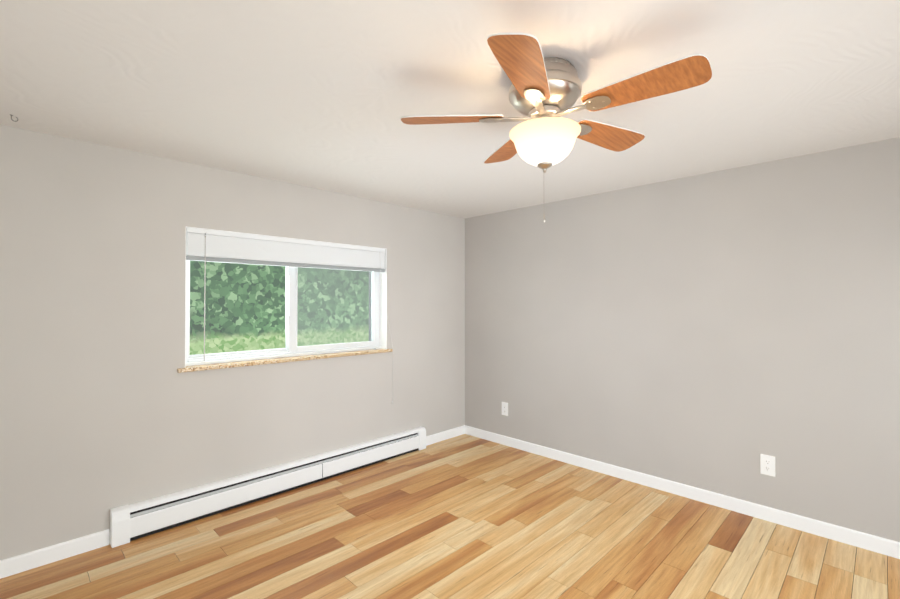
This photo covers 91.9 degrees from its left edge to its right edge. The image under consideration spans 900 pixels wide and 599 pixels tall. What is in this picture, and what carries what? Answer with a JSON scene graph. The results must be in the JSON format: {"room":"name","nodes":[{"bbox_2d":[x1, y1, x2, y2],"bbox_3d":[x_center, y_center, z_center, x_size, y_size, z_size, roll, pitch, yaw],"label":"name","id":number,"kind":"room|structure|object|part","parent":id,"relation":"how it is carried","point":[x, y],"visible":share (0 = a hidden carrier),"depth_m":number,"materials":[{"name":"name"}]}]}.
{"room":"empty bedroom","nodes":[
{"label":"empty bedroom","id":0,"kind":"room"},
{"bbox_2d":[0,125,464,559],"bbox_3d":[-1.453,0.285,3.530,0.300,2.440,4.700,0,-1,45],"label":"wall","id":1,"kind":"structure","parent":0,"point":[105,407],"depth_m":2.83,"materials":[{"name":"paint"}]},
{"bbox_2d":[0,425,464,578],"bbox_3d":[-1.346,1.458,3.404,0.014,0.092,4.286,0,-1,45],"label":"baseboard","id":2,"kind":"structure","parent":1,"relation":"attached to","point":[42,557],"depth_m":2.51,"materials":[{"name":"white wood"}]},
{"bbox_2d":[186,260,381,365],"bbox_3d":[-1.299,-0.011,3.662,0.115,0.965,1.700,0,-1,45],"label":"window","id":3,"kind":"structure","parent":1,"relation":"in","point":[291,349],"depth_m":3.61,"materials":[{"name":"white plastic"}]},
{"bbox_2d":[297,267,371,345],"bbox_3d":[-1.054,-0.011,3.971,0.002,0.870,0.825,0,-1,45],"label":"screen","id":4,"kind":"object","parent":3,"relation":"attached to","point":[308,292],"depth_m":3.96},
{"bbox_2d":[177,349,392,372],"bbox_3d":[-1.234,0.484,3.592,0.150,0.026,1.790,0,-1,45],"label":"sill","id":5,"kind":"structure","parent":1,"relation":"attached to","point":[256,362],"depth_m":3.40,"materials":[{"name":"stone"}]},
{"bbox_2d":[186,227,384,271],"bbox_3d":[-1.233,-0.379,3.599,0.050,0.222,1.676,0,-1,45],"label":"window blind","id":6,"kind":"object","parent":1,"relation":"attached to","point":[230,247],"visible":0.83,"depth_m":3.44,"materials":[{"name":"white plastic"}]},
{"bbox_2d":[204,233,205,360],"bbox_3d":[-1.724,-0.019,3.060,0.008,0.900,0.014,0,0,-3],"label":"cord","id":7,"kind":"object","parent":6,"relation":"hanging from","point":[204,311],"depth_m":3.06,"materials":[{"name":"white plastic"}]},
{"bbox_2d":[374,266,392,403],"bbox_3d":[-0.633,0.274,4.159,0.190,1.467,0.046,0,-1,-24],"label":"cord","id":8,"kind":"object","parent":6,"relation":"hanging from","point":[380,266],"depth_m":4.17,"materials":[{"name":"white fabric"}]},
{"bbox_2d":[185,226,386,367],"bbox_3d":[-1.246,-0.011,3.609,0.114,0.965,1.700,0,-1,45],"label":"liner","id":9,"kind":"object","parent":1,"relation":"attached to","point":[382,320],"visible":0.45,"depth_m":4.18,"materials":[{"name":"white"}]},
{"bbox_2d":[0,434,899,598],"bbox_3d":[0.354,1.565,1.720,5.400,0.150,4.700,0,-1,45],"label":"floor","id":10,"kind":"structure","parent":0,"point":[465,516],"depth_m":2.62,"materials":[{"name":"brown wood"}]},
{"bbox_2d":[110,426,425,547],"bbox_3d":[-1.163,1.399,3.542,0.075,0.212,2.540,0,-1,45],"label":"heater","id":11,"kind":"object","parent":10,"relation":"on","point":[132,522],"visible":1,"depth_m":3.19,"materials":[{"name":"white metal"}]},
{"bbox_2d":[0,0,899,217],"bbox_3d":[0.354,-1.025,1.742,5.400,0.150,4.700,0,-1,45],"label":"ceiling","id":12,"kind":"structure","parent":0,"point":[326,95],"depth_m":1.92,"materials":[{"name":"white paint"}]},
{"bbox_2d":[401,32,711,221],"bbox_3d":[0.428,-0.635,1.810,1.146,0.628,1.168,0,-1,45],"label":"fan","id":13,"kind":"object","parent":12,"relation":"hanging from","point":[544,94],"visible":1,"depth_m":1.70,"materials":[{"name":"brown wood"}]},
{"bbox_3d":[0.397,-0.635,1.823,0.292,0.141,0.292,0,-1,45],"label":"lamp shade","id":14,"kind":"part","parent":13,"relation":"part of","materials":[{"name":"white glass"}]},
{"bbox_2d":[465,137,899,541],"bbox_3d":[2.048,0.283,3.220,5.100,2.440,0.200,0,-1,45],"label":"wall","id":15,"kind":"structure","parent":0,"point":[719,332],"depth_m":3.18,"materials":[{"name":"paint"}]},
{"bbox_2d":[502,402,507,415],"bbox_3d":[0.571,1.139,4.535,0.082,0.135,0.008,0,-1,45],"label":"electrical outlet","id":16,"kind":"object","parent":15,"relation":"attached to","point":[504,408],"visible":1,"depth_m":4.53,"materials":[{"name":"white plastic"}]},
{"bbox_2d":[465,425,899,558],"bbox_3d":[1.902,1.457,3.204,4.900,0.092,0.014,0,-1,45],"label":"baseboard","id":17,"kind":"structure","parent":15,"relation":"attached to","point":[880,545],"depth_m":3.16,"materials":[{"name":"white wood"}]},
{"bbox_2d":[760,454,774,476],"bbox_3d":[2.158,1.125,2.954,0.082,0.135,0.008,0,-1,45],"label":"electrical outlet","id":18,"kind":"object","parent":15,"relation":"attached to","point":[767,464],"visible":1,"depth_m":2.95,"materials":[{"name":"white plastic"}]},
{"label":"outside","id":19,"kind":"structure","parent":0,"visible":0},
{"bbox_2d":[190,261,368,354],"bbox_3d":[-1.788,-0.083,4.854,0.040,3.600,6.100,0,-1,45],"label":"window glass","id":20,"kind":"object","parent":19,"point":[257,323],"depth_m":4.61,"materials":[{"name":"clear glass"}]}
]}

